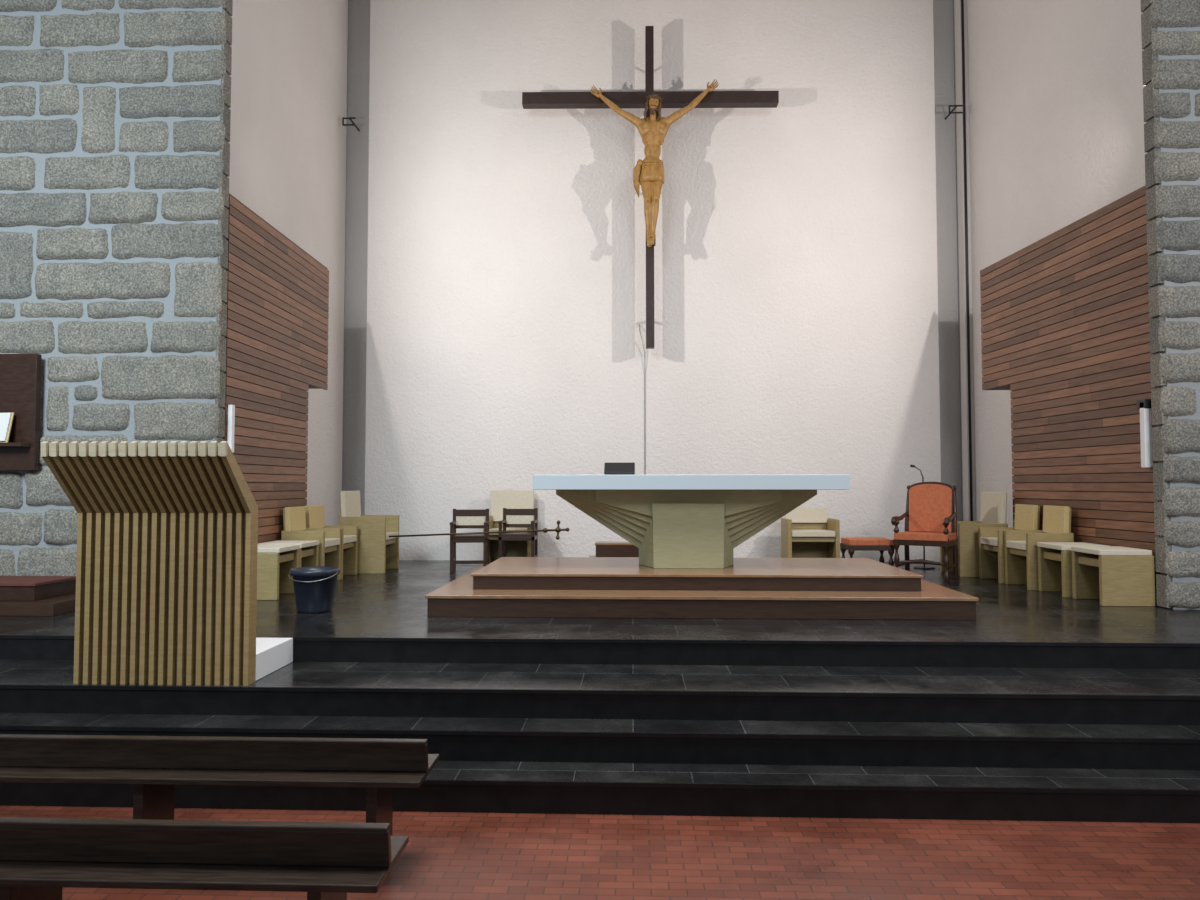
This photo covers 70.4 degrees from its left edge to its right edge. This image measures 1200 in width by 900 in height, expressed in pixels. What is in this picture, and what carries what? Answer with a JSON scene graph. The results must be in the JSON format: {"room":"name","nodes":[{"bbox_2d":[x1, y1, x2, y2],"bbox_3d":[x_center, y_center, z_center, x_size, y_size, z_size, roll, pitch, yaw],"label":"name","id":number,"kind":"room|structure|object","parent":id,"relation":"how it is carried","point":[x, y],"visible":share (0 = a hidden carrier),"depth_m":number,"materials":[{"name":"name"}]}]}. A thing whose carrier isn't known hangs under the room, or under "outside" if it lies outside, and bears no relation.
{"room":"house of worship","nodes":[
{"label":"house of worship","id":0,"kind":"room"},
{"bbox_2d":[0,0,232,575],"bbox_3d":[-6.022,-3.119,7.691,5.398,8.936,0.220,0,-2,2],"label":"wall","id":1,"kind":"structure","parent":0,"point":[115,115],"depth_m":7.51,"materials":[{"name":"grey stone"}]},
{"bbox_2d":[0,354,41,469],"bbox_3d":[-5.458,-0.333,7.350,1.130,1.010,0.190,0,-2,2],"label":"notice board","id":2,"kind":"object","parent":1,"relation":"attached to","point":[20,374],"visible":1,"depth_m":7.37,"materials":[{"name":"brown wood"}]},
{"bbox_2d":[0,413,13,442],"bbox_3d":[-5.295,-0.191,7.292,0.480,0.264,0.094,0,-2,2],"label":"open book","id":3,"kind":"object","parent":2,"relation":"on","point":[6,419],"visible":1,"depth_m":7.28,"materials":[{"name":"white paper"}]},
{"bbox_2d":[227,405,234,452],"bbox_3d":[-3.315,-0.191,7.637,0.040,0.430,0.060,0,-2,2],"label":"wall speaker","id":4,"kind":"object","parent":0,"point":[231,408],"depth_m":7.61},
{"bbox_2d":[228,0,347,525],"bbox_3d":[-3.792,-3.029,9.916,0.470,8.930,4.380,0,-2,2],"label":"wall","id":5,"kind":"structure","parent":0,"point":[289,75],"depth_m":10.51,"materials":[{"name":"white paint"}]},
{"bbox_2d":[223,193,328,542],"bbox_3d":[-3.482,-0.439,8.960,0.385,3.675,2.710,0,-2,2],"label":"cladding","id":6,"kind":"object","parent":5,"relation":"attached to","point":[277,303],"depth_m":8.62,"materials":[{"name":"brown wood"}]},
{"bbox_2d":[342,117,359,130],"bbox_3d":[-3.462,-4.532,11.946,0.180,0.110,0.415,0,-2,2],"label":"wall bracket","id":7,"kind":"object","parent":5,"relation":"attached to","point":[343,118],"visible":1,"depth_m":11.74,"materials":[{"name":"black metal"}]},
{"bbox_2d":[0,560,1199,822],"bbox_3d":[0.320,1.756,8.252,18.000,0.770,7.752,0,-2,2],"label":"floor","id":8,"kind":"structure","parent":0,"point":[1040,706],"depth_m":4.93,"materials":[{"name":"tile"}]},
{"bbox_2d":[0,576,75,615],"bbox_3d":[-5.607,1.199,7.052,2.650,0.245,0.650,0,-2,2],"label":"platform","id":9,"kind":"object","parent":8,"relation":"on","point":[19,595],"visible":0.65,"depth_m":6.83,"materials":[{"name":"brown wood"}]},
{"bbox_2d":[41,441,257,685],"bbox_3d":[-2.644,0.681,5.012,1.072,1.446,0.438,0,-2,2],"label":"lectern","id":10,"kind":"object","parent":8,"relation":"on","point":[167,533],"visible":1,"depth_m":5.12,"materials":[{"name":"brown wood"}]},
{"bbox_2d":[255,637,292,680],"bbox_3d":[-2.624,1.342,5.497,1.070,0.164,0.565,0,-2,2],"label":"platform","id":11,"kind":"object","parent":8,"relation":"on","point":[272,654],"depth_m":5.48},
{"bbox_2d":[257,544,299,599],"bbox_3d":[-3.094,1.122,7.865,0.450,0.465,0.500,0,-2,2],"label":"stool","id":12,"kind":"object","parent":8,"relation":"on","point":[275,562],"visible":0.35,"depth_m":7.63,"materials":[{"name":"beige wood"}]},
{"bbox_2d":[258,540,318,566],"bbox_3d":[-3.092,1.145,8.425,0.450,0.465,0.500,0,-2,2],"label":"stool","id":13,"kind":"object","parent":8,"relation":"on","point":[309,550],"visible":0.23,"depth_m":8.55,"materials":[{"name":"beige wood"}]},
{"bbox_2d":[281,506,340,579],"bbox_3d":[-3.049,1.000,8.990,0.456,0.801,0.540,0,-2,2],"label":"oak chair","id":14,"kind":"object","parent":8,"relation":"on","point":[294,518],"visible":0.55,"depth_m":8.93,"materials":[{"name":"beige wood"}]},
{"bbox_2d":[288,566,339,613],"bbox_3d":[-2.333,1.144,6.952,0.400,0.347,0.395,0,-2,2],"label":"bucket","id":15,"kind":"object","parent":8,"relation":"on","point":[314,587],"visible":1,"depth_m":6.82,"materials":[{"name":"grey plastic"}]},
{"bbox_2d":[305,505,357,579],"bbox_3d":[-3.027,1.024,9.549,0.456,0.801,0.540,0,-2,2],"label":"oak chair","id":16,"kind":"object","parent":8,"relation":"on","point":[314,514],"visible":0.44,"depth_m":9.73,"materials":[{"name":"beige wood"}]},
{"bbox_2d":[339,491,398,573],"bbox_3d":[-2.766,0.970,10.202,0.564,0.961,0.620,0,-2,2],"label":"armchair","id":17,"kind":"object","parent":8,"relation":"on","point":[378,552],"visible":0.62,"depth_m":9.90,"materials":[{"name":"beige wood"}]},
{"bbox_2d":[389,520,569,539],"bbox_3d":[-1.407,0.932,9.888,2.104,0.221,0.148,0,-2,-2],"label":"processional cross","id":18,"kind":"object","parent":17,"relation":"on","point":[558,529],"visible":1,"depth_m":9.91,"materials":[{"name":"black metal"}]},
{"bbox_2d":[450,509,489,572],"bbox_3d":[-1.564,1.082,10.218,0.450,0.740,0.390,0,-2,-5],"label":"wooden chair","id":19,"kind":"object","parent":8,"relation":"on","point":[465,518],"visible":0.94,"depth_m":10.26,"materials":[{"name":"brown wood"}]},
{"bbox_2d":[483,490,533,564],"bbox_3d":[-1.189,1.013,11.229,0.620,0.961,0.524,0,-2,2],"label":"armchair","id":20,"kind":"object","parent":8,"relation":"on","point":[500,499],"visible":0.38,"depth_m":11.42,"materials":[{"name":"beige fabric"}]},
{"bbox_2d":[498,508,537,558],"bbox_3d":[-1.014,1.096,10.566,0.450,0.740,0.390,0,-2,2],"label":"wooden chair","id":21,"kind":"object","parent":8,"relation":"on","point":[515,517],"visible":0.71,"depth_m":10.72,"materials":[{"name":"brown wood"}]},
{"bbox_2d":[589,542,638,556],"bbox_3d":[0.298,1.293,10.317,0.880,0.325,0.570,0,-2,2],"label":"wooden step","id":22,"kind":"structure","parent":8,"relation":"on","point":[603,549],"depth_m":10.31,"materials":[{"name":"brown wood"}]},
{"bbox_2d":[425,557,978,619],"bbox_3d":[0.804,1.198,7.720,4.250,0.302,2.345,0,-2,2],"label":"platform","id":23,"kind":"object","parent":8,"relation":"on","point":[522,587],"visible":0.96,"depth_m":6.85,"materials":[{"name":"brown wood"}]},
{"bbox_2d":[533,475,848,568],"bbox_3d":[0.783,0.638,7.716,2.670,0.816,1.080,0,-2,2],"label":"altar","id":24,"kind":"object","parent":23,"relation":"on","point":[674,521],"depth_m":7.42,"materials":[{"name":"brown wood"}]},
{"bbox_2d":[604,463,634,474],"bbox_3d":[0.180,0.174,7.818,0.280,0.120,0.200,0,-2,2],"label":"stand","id":25,"kind":"object","parent":24,"relation":"on","point":[609,468],"visible":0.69,"depth_m":7.79,"materials":[{"name":"black plastic"}]},
{"bbox_2d":[781,507,839,557],"bbox_3d":[2.669,1.106,10.821,0.640,0.741,0.513,0,-2,2],"label":"armchair","id":26,"kind":"object","parent":8,"relation":"on","point":[806,532],"visible":0.75,"depth_m":11.00,"materials":[{"name":"beige wood"}]},
{"bbox_2d":[840,538,893,565],"bbox_3d":[3.035,1.219,9.669,0.505,0.420,0.428,0,-2,2],"label":"upholstered stool","id":27,"kind":"object","parent":8,"relation":"on","point":[881,545],"visible":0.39,"depth_m":9.48,"materials":[{"name":"orange fabric"}]},
{"bbox_2d":[910,465,935,569],"bbox_3d":[4.008,0.822,10.529,0.257,1.285,0.257,2,-3,-43],"label":"microphone stand","id":28,"kind":"object","parent":8,"relation":"on","point":[924,566],"visible":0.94,"depth_m":10.51,"materials":[{"name":"black plastic"}]},
{"bbox_2d":[891,482,957,581],"bbox_3d":[3.617,0.885,9.434,0.610,1.070,0.631,-2,-3,34],"label":"armchair","id":29,"kind":"object","parent":8,"relation":"on","point":[930,515],"visible":0.98,"depth_m":9.51,"materials":[{"name":"orange fabric"}]},
{"bbox_2d":[940,492,1007,576],"bbox_3d":[4.319,0.960,9.830,0.564,0.951,0.620,0,-2,2],"label":"armchair","id":30,"kind":"object","parent":8,"relation":"on","point":[993,504],"visible":0.38,"depth_m":9.53,"materials":[{"name":"beige wood"}]},
{"bbox_2d":[979,504,1039,583],"bbox_3d":[4.409,0.997,9.144,0.457,0.821,0.540,0,-2,2],"label":"oak chair","id":31,"kind":"object","parent":8,"relation":"on","point":[1027,517],"visible":0.55,"depth_m":9.23,"materials":[{"name":"beige wood"}]},
{"bbox_2d":[1004,505,1073,589],"bbox_3d":[4.428,0.974,8.584,0.457,0.821,0.540,0,-2,2],"label":"oak chair","id":32,"kind":"object","parent":8,"relation":"on","point":[1021,549],"visible":0.64,"depth_m":8.55,"materials":[{"name":"beige wood"}]},
{"bbox_2d":[1037,542,1107,597],"bbox_3d":[4.468,1.123,8.015,0.450,0.475,0.500,0,-2,2],"label":"stool","id":33,"kind":"object","parent":8,"relation":"on","point":[1054,558],"visible":0.46,"depth_m":8.21,"materials":[{"name":"beige wood"}]},
{"bbox_2d":[1071,546,1154,606],"bbox_3d":[4.497,1.101,7.474,0.450,0.475,0.500,0,-2,2],"label":"stool","id":34,"kind":"object","parent":8,"relation":"on","point":[1113,575],"visible":1,"depth_m":7.23,"materials":[{"name":"beige wood"}]},
{"bbox_2d":[0,806,1199,899],"bbox_3d":[0.028,1.779,0.657,18.000,0.100,7.460,0,-2,2],"label":"floor","id":35,"kind":"structure","parent":0,"point":[446,855],"depth_m":3.89,"materials":[{"name":"red brick"}]},
{"bbox_2d":[0,817,408,899],"bbox_3d":[-2.885,1.526,2.923,4.405,0.592,0.380,0,-2,2],"label":"pew","id":36,"kind":"object","parent":35,"relation":"on","point":[39,857],"visible":1,"depth_m":2.78,"materials":[{"name":"brown wood"}]},
{"bbox_2d":[0,734,438,835],"bbox_3d":[-2.912,1.564,3.844,4.330,0.592,0.380,0,-2,2],"label":"pew","id":37,"kind":"object","parent":35,"relation":"on","point":[154,765],"visible":0.64,"depth_m":3.71,"materials":[{"name":"brown wood"}]},
{"bbox_2d":[342,0,962,520],"bbox_3d":[0.759,-2.940,12.071,9.200,8.930,0.280,0,-2,2],"label":"wall","id":38,"kind":"structure","parent":0,"point":[357,162],"depth_m":11.96,"materials":[{"name":"grey paint"}]},
{"bbox_2d":[945,105,962,119],"bbox_3d":[4.792,-4.575,11.630,0.180,0.110,0.415,0,-2,2],"label":"wall bracket","id":39,"kind":"object","parent":38,"relation":"attached to","point":[954,106],"visible":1,"depth_m":11.44,"materials":[{"name":"black metal"}]},
{"bbox_2d":[365,0,940,561],"bbox_3d":[0.676,-2.949,11.864,7.830,8.930,0.300,0,-2,2],"label":"wall","id":40,"kind":"structure","parent":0,"point":[796,276],"depth_m":11.70,"materials":[{"name":"white paint"}]},
{"bbox_2d":[522,26,778,348],"bbox_3d":[0.667,-3.540,11.374,3.438,4.347,0.738,0,-2,2],"label":"crucifix","id":41,"kind":"object","parent":40,"relation":"attached to","point":[648,173],"visible":1,"depth_m":11.34,"materials":[{"name":"brown wood"}]},
{"bbox_2d":[954,0,1147,527],"bbox_3d":[5.163,-3.044,9.567,0.505,8.930,4.383,0,-2,1],"label":"wall","id":42,"kind":"structure","parent":0,"point":[1055,122],"depth_m":10.09,"materials":[{"name":"white paint"}]},
{"bbox_2d":[961,0,972,520],"bbox_3d":[4.971,-2.963,11.529,0.036,8.930,0.036,0,-2,2],"label":"conduit pipe","id":43,"kind":"object","parent":42,"relation":"attached to","point":[962,1],"visible":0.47,"depth_m":11.50,"materials":[{"name":"black plastic"}]},
{"bbox_2d":[980,186,1160,604],"bbox_3d":[4.868,-0.430,8.791,0.575,3.644,3.011,0,-2,2],"label":"cladding","id":44,"kind":"object","parent":42,"relation":"attached to","point":[1065,318],"depth_m":8.33,"materials":[{"name":"brown wood"}]},
{"bbox_2d":[1137,399,1152,467],"bbox_3d":[4.719,-0.142,7.356,0.068,0.590,0.120,0,-2,2],"label":"wall speaker","id":45,"kind":"object","parent":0,"point":[1144,405],"depth_m":7.31},
{"bbox_2d":[1141,0,1199,608],"bbox_3d":[6.989,-3.140,7.191,4.583,8.940,0.222,0,-2,2],"label":"wall","id":46,"kind":"structure","parent":0,"point":[1170,29],"depth_m":7.15,"materials":[{"name":"grey stone"}]}
]}

